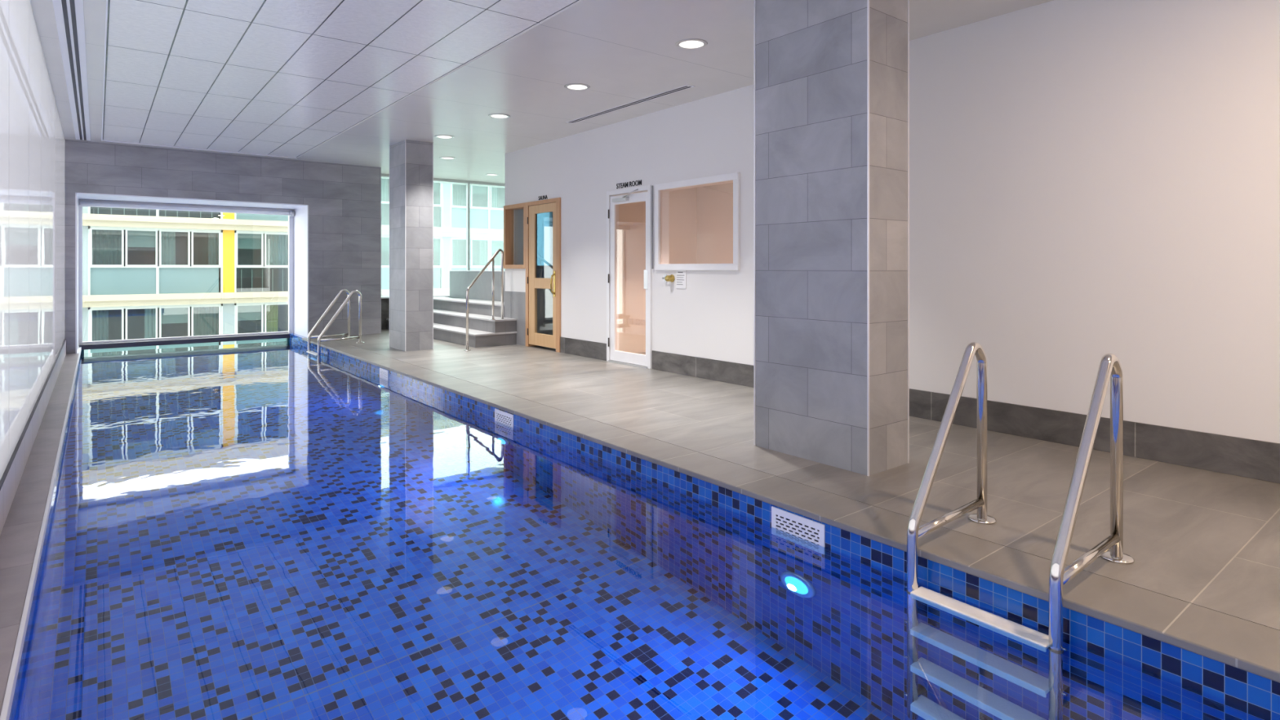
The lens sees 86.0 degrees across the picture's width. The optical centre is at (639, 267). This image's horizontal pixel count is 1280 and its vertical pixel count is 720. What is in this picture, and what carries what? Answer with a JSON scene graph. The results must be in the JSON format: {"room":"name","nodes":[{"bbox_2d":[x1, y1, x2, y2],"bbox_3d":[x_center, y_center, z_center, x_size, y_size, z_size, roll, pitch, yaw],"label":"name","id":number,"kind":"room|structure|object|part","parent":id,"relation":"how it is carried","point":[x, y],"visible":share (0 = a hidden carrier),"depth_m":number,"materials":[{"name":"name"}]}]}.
{"room":"indoor swimming pool","nodes":[
{"label":"indoor swimming pool","id":0,"kind":"room"},
{"bbox_2d":[0,0,65,479],"bbox_3d":[-3.209,-0.398,3.479,0.014,2.775,15.354,0,0,-38],"label":"wall","id":1,"kind":"structure","parent":0,"point":[33,140],"depth_m":4.35,"materials":[{"name":"paint"}]},
{"bbox_2d":[0,338,66,535],"bbox_3d":[-3.207,1.091,3.456,0.066,0.217,15.400,0,0,-38],"label":"baseboard","id":2,"kind":"structure","parent":1,"relation":"attached to","point":[10,481],"depth_m":4.10,"materials":[{"name":"tile"}]},
{"bbox_2d":[65,139,381,354],"bbox_3d":[-6.757,-0.287,11.243,4.550,2.995,1.220,0,0,-38],"label":"wall","id":3,"kind":"structure","parent":0,"point":[344,201],"depth_m":11.24,"materials":[{"name":"tile"}]},
{"bbox_2d":[75,192,308,353],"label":"window","id":4,"kind":"structure","parent":3,"relation":"in","point":[301,211],"depth_m":11.24,"materials":[{"name":"white metal"}]},
{"bbox_2d":[78,199,294,333],"bbox_3d":[-7.321,0.061,11.288,2.964,2.198,0.210,0,0,-38],"label":"window frame","id":5,"kind":"structure","parent":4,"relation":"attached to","point":[82,202],"depth_m":11.59,"materials":[{"name":"metal"}]},
{"bbox_2d":[381,173,505,328],"bbox_3d":[-3.540,-0.312,14.100,4.060,2.945,0.170,0,0,-38],"label":"window","id":6,"kind":"structure","parent":3,"relation":"in","point":[384,300],"depth_m":14.04,"materials":[{"name":"metal"}]},
{"bbox_3d":[-3.536,0.562,14.103,4.050,0.025,0.170,0,0,-38],"label":"sill","id":7,"kind":"part","parent":6,"relation":"part of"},
{"bbox_2d":[513,208,552,334],"bbox_3d":[-0.815,-0.312,11.702,3.000,2.945,0.088,0,0,-38],"label":"wall","id":8,"kind":"structure","parent":0,"point":[544,296],"depth_m":11.01,"materials":[{"name":"white paint"}]},
{"bbox_2d":[30,0,1053,187],"bbox_3d":[-0.330,-1.833,6.624,8.900,0.104,17.000,0,0,-38],"label":"ceiling","id":9,"kind":"structure","parent":0,"point":[341,82],"depth_m":6.16,"materials":[{"name":"tile"}]},
{"bbox_2d":[52,0,90,140],"bbox_3d":[-3.006,-1.788,3.551,0.160,0.015,15.300,0,0,-38],"label":"ceiling vent","id":10,"kind":"object","parent":9,"relation":"in","point":[68,14],"visible":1,"depth_m":5.81,"materials":[{"name":"white metal"}]},
{"bbox_2d":[435,134,453,138],"bbox_3d":[-2.656,-1.782,9.323,0.256,0.005,0.256,0,0,-38],"label":"recessed light","id":11,"kind":"object","parent":9,"relation":"in","point":[442,136],"visible":1,"depth_m":9.31,"materials":[{"name":"metal"}]},
{"bbox_2d":[440,156,455,159],"bbox_3d":[-3.118,-1.782,11.125,0.256,0.005,0.256,0,0,-38],"label":"recessed light","id":12,"kind":"object","parent":9,"relation":"in","point":[442,157],"visible":1,"depth_m":11.11,"materials":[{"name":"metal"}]},
{"bbox_2d":[485,173,498,175],"bbox_3d":[-2.825,-1.782,13.116,0.256,0.005,0.256,0,0,-38],"label":"recessed light","id":13,"kind":"object","parent":9,"relation":"in","point":[486,174],"visible":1,"depth_m":13.10,"materials":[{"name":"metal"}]},
{"bbox_2d":[488,113,510,118],"bbox_3d":[-1.651,-1.782,8.052,0.256,0.005,0.256,0,0,-38],"label":"recessed light","id":14,"kind":"object","parent":9,"relation":"in","point":[492,115],"visible":1,"depth_m":8.05,"materials":[{"name":"metal"}]},
{"bbox_2d":[564,83,590,90],"bbox_3d":[-0.617,-1.782,6.753,0.256,0.005,0.256,0,0,-38],"label":"recessed light","id":15,"kind":"object","parent":9,"relation":"in","point":[575,86],"visible":1,"depth_m":6.75,"materials":[{"name":"metal"}]},
{"bbox_2d":[566,84,694,123],"bbox_3d":[-0.187,-1.788,7.572,0.100,0.015,2.210,0,0,-38],"label":"ceiling vent","id":16,"kind":"object","parent":9,"relation":"in","point":[685,86],"visible":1,"depth_m":7.42,"materials":[{"name":"white metal"}]},
{"bbox_2d":[675,38,707,48],"bbox_3d":[0.410,-1.782,5.462,0.256,0.005,0.256,0,0,-38],"label":"recessed light","id":17,"kind":"object","parent":9,"relation":"in","point":[689,43],"visible":1,"depth_m":5.45,"materials":[{"name":"metal"}]},
{"bbox_2d":[618,186,733,352],"bbox_3d":[1.189,-0.315,8.233,1.840,2.950,3.440,0,0,-38],"label":"wall","id":18,"kind":"structure","parent":0,"point":[700,219],"depth_m":9.56,"materials":[{"name":"beige paint"}]},
{"bbox_2d":[702,182,733,194],"bbox_3d":[1.166,-1.017,8.215,1.780,1.340,3.320,0,0,-38],"label":"ceiling","id":19,"kind":"structure","parent":0,"point":[728,187],"depth_m":9.18,"materials":[{"name":"beige paint"}]},
{"bbox_2d":[324,328,1279,631],"bbox_3d":[1.186,1.185,7.504,5.230,0.050,16.300,0,0,-38],"label":"floor","id":20,"kind":"structure","parent":0,"point":[1209,540],"depth_m":3.75,"materials":[{"name":"tile"}]},
{"bbox_2d":[389,139,433,351],"bbox_3d":[-3.309,-0.312,9.915,0.401,2.945,0.669,0,0,-38],"label":"column","id":21,"kind":"structure","parent":20,"relation":"on","point":[411,162],"depth_m":9.68,"materials":[{"name":"tile"}]},
{"bbox_3d":[-3.668,-0.312,10.053,0.009,2.945,0.009,0,0,-38],"label":"corner trim","id":22,"kind":"part","parent":21,"relation":"part of","materials":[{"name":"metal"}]},
{"bbox_3d":[-3.259,-0.312,9.535,0.009,2.945,0.009,0,0,-38],"label":"corner trim","id":23,"kind":"part","parent":21,"relation":"part of","materials":[{"name":"metal"}]},
{"bbox_3d":[-2.951,-0.312,9.778,0.009,2.945,0.009,0,0,-38],"label":"corner trim","id":24,"kind":"part","parent":21,"relation":"part of","materials":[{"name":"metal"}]},
{"bbox_2d":[386,297,516,347],"bbox_3d":[-2.156,0.868,12.632,3.690,0.585,3.890,0,0,-38],"label":"step block","id":25,"kind":"object","parent":20,"relation":"on","point":[449,313],"visible":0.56,"depth_m":10.83,"materials":[{"name":"tile"}]},
{"bbox_2d":[448,270,505,301],"bbox_3d":[-2.725,0.310,12.280,0.110,0.530,3.165,0,0,-38],"label":"glass panel","id":26,"kind":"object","parent":25,"relation":"on","point":[460,280],"depth_m":12.51,"materials":[{"name":"grey glass"}]},
{"bbox_2d":[463,248,503,351],"bbox_3d":[-2.275,0.436,10.002,0.100,1.448,0.862,0,0,24],"label":"stair handrail","id":27,"kind":"object","parent":20,"relation":"on","point":[498,251],"visible":1,"depth_m":10.15,"materials":[{"name":"metal"}]},
{"bbox_3d":[-2.176,0.315,10.168,0.032,0.910,0.032,0,0,-38],"label":"post","id":28,"kind":"part","parent":27,"relation":"part of","materials":[{"name":"metal"}]},
{"bbox_2d":[0,333,1279,719],"bbox_3d":[-2.278,1.890,4.956,3.365,1.460,16.600,0,0,-38],"label":"swimming pool","id":29,"kind":"object","parent":20,"relation":"in","point":[1233,660],"visible":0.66,"depth_m":2.84,"materials":[{"name":"tile"}]},
{"bbox_3d":[-3.410,1.214,3.996,0.014,0.043,16.500,0,0,-38],"label":"edge trim","id":30,"kind":"part","parent":29,"relation":"part of","materials":[{"name":"grey tile"}]},
{"bbox_2d":[79,333,290,354],"bbox_3d":[-7.383,1.841,11.322,2.895,1.358,0.260,0,0,-38],"label":"end panel","id":31,"kind":"object","parent":29,"relation":"attached to","point":[279,335],"visible":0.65,"depth_m":11.13,"materials":[{"name":"metal"}]},
{"bbox_2d":[306,288,364,355],"bbox_3d":[-4.750,1.328,10.688,0.698,1.984,0.726,0,0,-38],"label":"pool ladder","id":32,"kind":"object","parent":29,"relation":"attached to","point":[349,295],"visible":0.7,"depth_m":10.62,"materials":[{"name":"metal"}]},
{"bbox_3d":[-4.945,1.328,10.923,0.638,1.984,0.043,0,0,-38],"label":"rail","id":33,"kind":"part","parent":32,"relation":"part of","materials":[{"name":"metal"}]},
{"bbox_2d":[379,368,388,379],"bbox_3d":[-3.039,1.298,8.141,0.007,0.193,0.300,0,0,-38],"label":"grille","id":34,"kind":"object","parent":29,"relation":"attached to","point":[384,373],"visible":0.62,"depth_m":8.13,"materials":[{"name":"white plastic"}]},
{"bbox_2d":[494,408,513,427],"bbox_3d":[-1.137,1.298,5.737,0.007,0.193,0.330,0,0,-38],"label":"grille","id":35,"kind":"object","parent":29,"relation":"attached to","point":[500,416],"visible":0.66,"depth_m":5.73,"materials":[{"name":"white plastic"}]},
{"bbox_2d":[11,341,1275,719],"bbox_3d":[-2.286,1.305,4.885,2.865,0.001,16.500,0,0,-38],"label":"pool water","id":36,"kind":"object","parent":29,"relation":"in","point":[280,530],"visible":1,"depth_m":2.75,"materials":[{"name":"blue liquid"}]},
{"bbox_2d":[771,506,825,546],"bbox_3d":[0.764,1.298,3.333,0.007,0.193,0.320,0,0,-38],"label":"grille","id":37,"kind":"object","parent":29,"relation":"attached to","point":[800,526],"visible":0.6,"depth_m":3.32,"materials":[{"name":"white plastic"}]},
{"bbox_2d":[906,342,1134,648],"bbox_3d":[1.512,1.328,2.770,0.698,1.984,0.648,0,0,-38],"label":"pool ladder","id":38,"kind":"object","parent":29,"relation":"attached to","point":[1109,367],"visible":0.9,"depth_m":2.72,"materials":[{"name":"metal"}]},
{"bbox_3d":[1.341,1.328,2.975,0.638,1.984,0.043,0,0,-38],"label":"rail","id":39,"kind":"part","parent":38,"relation":"part of","materials":[{"name":"metal"}]},
{"bbox_3d":[1.671,1.328,2.557,0.638,1.984,0.043,0,0,-38],"label":"rail","id":40,"kind":"part","parent":38,"relation":"part of","materials":[{"name":"metal"}]},
{"bbox_2d":[753,0,909,475],"bbox_3d":[1.172,-0.312,4.281,0.417,2.945,0.851,0,0,-38],"label":"column","id":41,"kind":"structure","parent":20,"relation":"on","point":[831,77],"depth_m":4.04,"materials":[{"name":"tile"}]},
{"bbox_3d":[0.751,-0.312,4.485,0.009,2.945,0.009,0,0,-38],"label":"corner trim","id":42,"kind":"part","parent":41,"relation":"part of","materials":[{"name":"metal"}]},
{"bbox_3d":[1.273,-0.312,3.825,0.009,2.945,0.009,0,0,-38],"label":"corner trim","id":43,"kind":"part","parent":41,"relation":"part of","materials":[{"name":"metal"}]},
{"bbox_3d":[1.593,-0.312,4.078,0.009,2.945,0.009,0,0,-38],"label":"corner trim","id":44,"kind":"part","parent":41,"relation":"part of","materials":[{"name":"metal"}]},
{"bbox_2d":[505,0,1279,443],"bbox_3d":[1.882,-0.312,5.777,0.120,2.945,12.728,0,0,-38],"label":"wall","id":45,"kind":"structure","parent":0,"point":[1090,180],"depth_m":4.52,"materials":[{"name":"white paint"}]},
{"bbox_2d":[503,202,525,268],"bbox_3d":[-1.855,-0.480,10.491,0.155,0.980,0.698,0,0,-38],"label":"window","id":46,"kind":"structure","parent":45,"relation":"in","point":[508,209],"depth_m":10.68,"materials":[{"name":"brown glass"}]},
{"bbox_2d":[503,290,525,346],"bbox_3d":[-1.884,0.760,10.430,0.016,0.800,0.758,0,0,-38],"label":"panel","id":47,"kind":"object","parent":45,"relation":"attached to","point":[514,302],"visible":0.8,"depth_m":10.37,"materials":[{"name":"grey tile"}]},
{"bbox_2d":[525,197,560,352],"bbox_3d":[-1.366,0.095,9.823,0.216,2.130,0.956,0,0,-38],"label":"door","id":48,"kind":"structure","parent":45,"relation":"in","point":[543,217],"depth_m":9.80,"materials":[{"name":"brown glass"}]},
{"bbox_3d":[-1.357,-0.323,9.790,0.007,0.935,0.510,0,0,-38],"label":"pane","id":49,"kind":"part","parent":48,"relation":"part of","materials":[{"name":"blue glass"}]},
{"bbox_3d":[-1.211,0.220,9.516,0.077,0.360,0.040,0,0,-38],"label":"handle","id":50,"kind":"part","parent":48,"relation":"part of","materials":[{"name":"gold metal"}]},
{"bbox_2d":[538,195,547,199],"bbox_3d":[-1.387,-1.007,9.807,0.006,0.058,0.245,0,0,-38],"label":"door sign","id":51,"kind":"object","parent":45,"relation":"attached to","point":[544,197],"visible":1,"depth_m":9.80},
{"bbox_2d":[616,179,641,188],"bbox_3d":[-0.135,-1.003,8.225,0.006,0.062,0.490,0,0,-38],"label":"door sign","id":52,"kind":"object","parent":45,"relation":"attached to","point":[639,182],"visible":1,"depth_m":8.20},
{"bbox_2d":[606,184,652,368],"bbox_3d":[-0.122,0.102,8.232,0.238,2.115,0.865,0,0,-38],"label":"door","id":53,"kind":"structure","parent":45,"relation":"in","point":[640,193],"depth_m":8.43,"materials":[{"name":"white metal"}]},
{"bbox_3d":[0.071,0.133,7.945,0.012,0.225,0.075,0,0,-38],"label":"push plate","id":54,"kind":"part","parent":53,"relation":"part of","materials":[{"name":"metal"}]},
{"bbox_2d":[662,274,675,282],"bbox_3d":[0.297,0.115,7.612,0.090,0.090,0.167,0,0,-38],"label":"wall fitting","id":55,"kind":"object","parent":45,"relation":"attached to","point":[666,277],"visible":1,"depth_m":7.57,"materials":[{"name":"gold metal"}]},
{"bbox_2d":[675,270,686,288],"bbox_3d":[0.447,0.123,7.487,0.008,0.202,0.164,0,0,-38],"label":"paper notice","id":56,"kind":"object","parent":45,"relation":"attached to","point":[681,275],"visible":1,"depth_m":7.48,"materials":[{"name":"white paper"}]},
{"bbox_2d":[651,172,740,270],"bbox_3d":[0.614,-0.463,7.361,0.164,0.975,1.345,0,0,-38],"label":"window","id":57,"kind":"structure","parent":45,"relation":"in","point":[661,190],"depth_m":7.47,"materials":[{"name":"white wood"}]},
{"bbox_2d":[560,337,1279,483],"bbox_3d":[2.344,1.053,5.086,0.014,0.214,11.070,0,0,-38],"label":"baseboard","id":58,"kind":"structure","parent":45,"relation":"attached to","point":[1253,459],"depth_m":4.51,"materials":[{"name":"tile"}]},
{"label":"outside","id":59,"kind":"structure","parent":0,"visible":0},
{"bbox_3d":[-16.852,10.260,33.399,75.000,0.200,46.700,0,0,-38],"label":"ground","id":60,"kind":"structure","parent":59,"visible":0},
{"bbox_2d":[78,177,505,353],"bbox_3d":[-15.006,2.725,28.727,21.900,14.870,4.320,0,0,-38],"label":"apartment building","id":61,"kind":"structure","parent":60,"relation":"on","point":[147,273],"depth_m":25.78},
{"bbox_2d":[92,310,108,341],"bbox_3d":[-18.675,2.045,23.734,0.450,1.310,0.060,0,0,-38],"label":"curtain","id":62,"kind":"object","parent":61,"relation":"hanging from","point":[100,317],"depth_m":23.72,"materials":[{"name":"fabric"}]},
{"bbox_2d":[92,229,121,264],"bbox_3d":[-18.530,-0.715,23.849,0.820,1.310,0.059,0,0,-38],"label":"curtain","id":63,"kind":"object","parent":61,"relation":"hanging from","point":[106,244],"depth_m":23.85,"materials":[{"name":"white fabric"}]},
{"bbox_3d":[-18.047,0.456,23.995,1.840,0.941,0.030,0,0,-38],"label":"spandrel panel","id":64,"kind":"part","parent":61,"relation":"part of","materials":[{"name":"teal glass"}]},
{"bbox_3d":[-18.047,3.216,23.995,1.840,0.941,0.030,0,0,-38],"label":"spandrel panel","id":65,"kind":"part","parent":61,"relation":"part of","materials":[{"name":"teal glass"}]},
{"bbox_3d":[-18.189,-2.267,24.195,1.465,0.866,0.020,0,0,-38],"label":"balcony rail","id":66,"kind":"part","parent":61,"relation":"part of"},
{"bbox_2d":[127,230,155,247],"bbox_3d":[-17.746,-1.035,24.421,0.820,0.590,0.005,0,0,-38],"label":"blind","id":67,"kind":"object","parent":61,"relation":"hanging from","point":[135,238],"depth_m":24.42,"materials":[{"name":"white fabric"}]},
{"bbox_2d":[144,308,155,338],"bbox_3d":[-17.561,2.045,24.615,0.350,1.310,0.060,0,0,-38],"label":"curtain","id":68,"kind":"object","parent":61,"relation":"hanging from","point":[149,313],"depth_m":24.61,"materials":[{"name":"fabric"}]},
{"bbox_3d":[-17.269,-3.012,24.616,3.950,2.356,0.160,0,0,-38],"label":"bay frame","id":69,"kind":"part","parent":61,"relation":"part of","materials":[{"name":"white metal"}]},
{"bbox_3d":[-17.269,-0.252,24.616,3.950,2.356,0.160,0,0,-38],"label":"bay frame","id":70,"kind":"part","parent":61,"relation":"part of","materials":[{"name":"white metal"}]},
{"bbox_3d":[-17.269,2.508,24.616,3.950,2.356,0.160,0,0,-38],"label":"bay frame","id":71,"kind":"part","parent":61,"relation":"part of","materials":[{"name":"white metal"}]},
{"bbox_2d":[160,231,175,265],"bbox_3d":[-17.153,-0.715,24.937,0.450,1.310,0.060,0,0,-38],"label":"curtain","id":72,"kind":"object","parent":61,"relation":"hanging from","point":[167,238],"depth_m":24.95,"materials":[{"name":"white fabric"}]},
{"bbox_2d":[160,307,187,324],"bbox_3d":[-16.985,1.725,25.023,0.820,0.590,0.005,0,0,-38],"label":"blind","id":73,"kind":"object","parent":61,"relation":"hanging from","point":[168,315],"depth_m":25.02,"materials":[{"name":"fabric"}]},
{"bbox_3d":[-16.683,-2.267,25.386,1.465,0.866,0.020,0,0,-38],"label":"balcony rail","id":74,"kind":"part","parent":61,"relation":"part of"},
{"bbox_3d":[-16.541,0.456,25.186,1.840,0.941,0.030,0,0,-38],"label":"spandrel panel","id":75,"kind":"part","parent":61,"relation":"part of","materials":[{"name":"teal glass"}]},
{"bbox_3d":[-16.541,3.216,25.186,1.840,0.941,0.030,0,0,-38],"label":"spandrel panel","id":76,"kind":"part","parent":61,"relation":"part of","materials":[{"name":"teal glass"}]},
{"bbox_2d":[193,306,217,336],"bbox_3d":[-16.247,2.045,25.654,0.820,1.310,0.059,0,0,-38],"label":"curtain","id":77,"kind":"object","parent":61,"relation":"hanging from","point":[205,318],"depth_m":25.64,"materials":[{"name":"grey fabric"}]},
{"bbox_2d":[208,232,218,265],"bbox_3d":[-16.040,-0.715,25.818,0.350,1.310,0.060,0,0,-38],"label":"curtain","id":78,"kind":"object","parent":61,"relation":"hanging from","point":[213,237],"depth_m":25.83,"materials":[{"name":"white fabric"}]},
{"bbox_2d":[237,233,261,248],"bbox_3d":[-15.110,-1.035,26.505,0.820,0.590,0.005,0,0,-38],"label":"blind","id":79,"kind":"object","parent":61,"relation":"hanging from","point":[245,241],"depth_m":26.52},
{"bbox_2d":[237,305,261,320],"bbox_3d":[-15.110,1.725,26.505,0.820,0.590,0.005,0,0,-38],"label":"blind","id":80,"kind":"object","parent":61,"relation":"hanging from","point":[247,312],"depth_m":26.52,"materials":[{"name":"fabric"}]},
{"bbox_3d":[-14.650,3.216,26.681,1.840,0.941,0.030,0,0,-38],"label":"spandrel panel","id":81,"kind":"part","parent":61,"relation":"part of","materials":[{"name":"teal glass"}]},
{"bbox_3d":[-13.873,-0.252,27.302,3.950,2.356,0.160,0,0,-38],"label":"bay frame","id":82,"kind":"part","parent":61,"relation":"part of","materials":[{"name":"white metal"}]},
{"bbox_3d":[-13.873,2.508,27.302,3.950,2.356,0.160,0,0,-38],"label":"bay frame","id":83,"kind":"part","parent":61,"relation":"part of","materials":[{"name":"white metal"}]},
{"bbox_3d":[-14.650,-2.304,26.681,1.840,0.941,0.030,0,0,-38],"label":"spandrel panel","id":84,"kind":"part","parent":61,"relation":"part of","materials":[{"name":"teal glass"}]},
{"bbox_3d":[-14.792,0.493,26.881,1.465,0.866,0.020,0,0,-38],"label":"balcony rail","id":85,"kind":"part","parent":61,"relation":"part of","materials":[{"name":"clear glass"}]},
{"bbox_2d":[266,304,277,332],"bbox_3d":[-14.518,2.045,27.021,0.450,1.310,0.060,0,0,-38],"label":"curtain","id":86,"kind":"object","parent":61,"relation":"hanging from","point":[271,310],"depth_m":27.06,"materials":[{"name":"green fabric"}]},
{"bbox_2d":[266,234,288,265],"bbox_3d":[-14.373,-0.715,27.136,0.820,1.310,0.059,0,0,-38],"label":"curtain","id":87,"kind":"object","parent":61,"relation":"hanging from","point":[277,245],"depth_m":27.14,"materials":[{"name":"white fabric"}]},
{"bbox_2d":[381,177,387,201],"bbox_3d":[-11.161,-3.475,29.677,0.450,1.310,0.060,0,0,-38],"label":"curtain","id":88,"kind":"object","parent":61,"relation":"hanging from","point":[384,181],"depth_m":29.73,"materials":[{"name":"white fabric"}]},
{"bbox_2d":[381,237,389,250],"bbox_3d":[-10.993,-1.035,29.762,0.820,0.590,0.005,0,0,-38],"label":"blind","id":89,"kind":"object","parent":61,"relation":"hanging from","point":[384,241],"depth_m":29.72,"materials":[{"name":"white fabric"}]},
{"bbox_3d":[-11.293,0.456,29.336,1.840,0.941,0.030,0,0,-38],"label":"spandrel panel","id":90,"kind":"part","parent":61,"relation":"part of","materials":[{"name":"teal glass"}]},
{"bbox_3d":[-10.516,-3.012,29.957,3.950,2.356,0.160,0,0,-38],"label":"bay frame","id":91,"kind":"part","parent":61,"relation":"part of","materials":[{"name":"white metal"}]},
{"bbox_3d":[-10.516,-0.252,29.957,3.950,2.356,0.160,0,0,-38],"label":"bay frame","id":92,"kind":"part","parent":61,"relation":"part of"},
{"bbox_2d":[433,182,439,191],"bbox_3d":[-9.471,-3.795,30.965,0.820,0.590,0.005,0,0,-38],"label":"blind","id":93,"kind":"object","parent":61,"relation":"hanging from","point":[436,185],"depth_m":31.14,"materials":[{"name":"white fabric"}]},
{"bbox_2d":[433,239,439,251],"bbox_3d":[-9.471,-1.035,30.965,0.820,0.590,0.005,0,0,-38],"label":"blind","id":94,"kind":"object","parent":61,"relation":"hanging from","point":[436,242],"depth_m":31.14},
{"bbox_3d":[-9.787,0.456,30.527,1.840,0.941,0.030,0,0,-38],"label":"spandrel panel","id":95,"kind":"part","parent":61,"relation":"part of","materials":[{"name":"teal glass"}]},
{"bbox_2d":[452,239,459,265],"bbox_3d":[-8.565,-0.715,31.730,0.450,1.310,0.060,0,0,-38],"label":"curtain","id":96,"kind":"object","parent":61,"relation":"hanging from","point":[455,242],"depth_m":31.77,"materials":[{"name":"white fabric"}]},
{"bbox_2d":[452,183,466,205],"bbox_3d":[-8.420,-3.475,31.845,0.820,1.310,0.060,0,0,-38],"label":"curtain","id":97,"kind":"object","parent":61,"relation":"hanging from","point":[459,191],"depth_m":31.85,"materials":[{"name":"white fabric"}]},
{"bbox_3d":[-7.936,-2.304,31.991,1.840,0.941,0.030,0,0,-38],"label":"spandrel panel","id":98,"kind":"part","parent":61,"relation":"part of","materials":[{"name":"teal glass"}]},
{"bbox_3d":[-7.936,0.456,31.991,1.840,0.941,0.030,0,0,-38],"label":"spandrel panel","id":99,"kind":"part","parent":61,"relation":"part of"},
{"bbox_3d":[-7.159,-3.012,32.612,3.950,2.356,0.160,0,0,-38],"label":"bay frame","id":100,"kind":"part","parent":61,"relation":"part of","materials":[{"name":"white metal"}]},
{"bbox_3d":[-7.159,-0.252,32.612,3.950,2.356,0.160,0,0,-38],"label":"bay frame","id":101,"kind":"part","parent":61,"relation":"part of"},
{"bbox_2d":[472,185,486,194],"bbox_3d":[-7.636,-3.795,32.417,0.820,0.590,0.005,0,0,-38],"label":"blind","id":102,"kind":"object","parent":61,"relation":"hanging from","point":[476,189],"depth_m":32.45,"materials":[{"name":"white fabric"}]},
{"bbox_2d":[479,240,486,265],"bbox_3d":[-7.451,-0.715,32.611,0.350,1.310,0.060,0,0,-38],"label":"curtain","id":103,"kind":"object","parent":61,"relation":"hanging from","point":[482,243],"depth_m":32.60,"materials":[{"name":"white fabric"}]},
{"bbox_2d":[491,186,497,208],"bbox_3d":[-7.043,-3.475,32.933,0.450,1.310,0.060,0,0,-38],"label":"curtain","id":104,"kind":"object","parent":61,"relation":"hanging from","point":[494,190],"depth_m":32.99,"materials":[{"name":"white fabric"}]},
{"bbox_3d":[-6.430,-2.304,33.182,1.840,0.941,0.030,0,0,-38],"label":"spandrel panel","id":105,"kind":"part","parent":61,"relation":"part of","materials":[{"name":"teal glass"}]},
{"bbox_2d":[491,240,503,252],"bbox_3d":[-6.875,-1.035,33.019,0.820,0.590,0.005,0,0,-38],"label":"blind","id":106,"kind":"object","parent":61,"relation":"hanging from","point":[495,245],"depth_m":33.00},
{"bbox_3d":[-6.430,0.456,33.182,1.840,0.941,0.030,0,0,-38],"label":"spandrel panel","id":107,"kind":"part","parent":61,"relation":"part of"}
]}

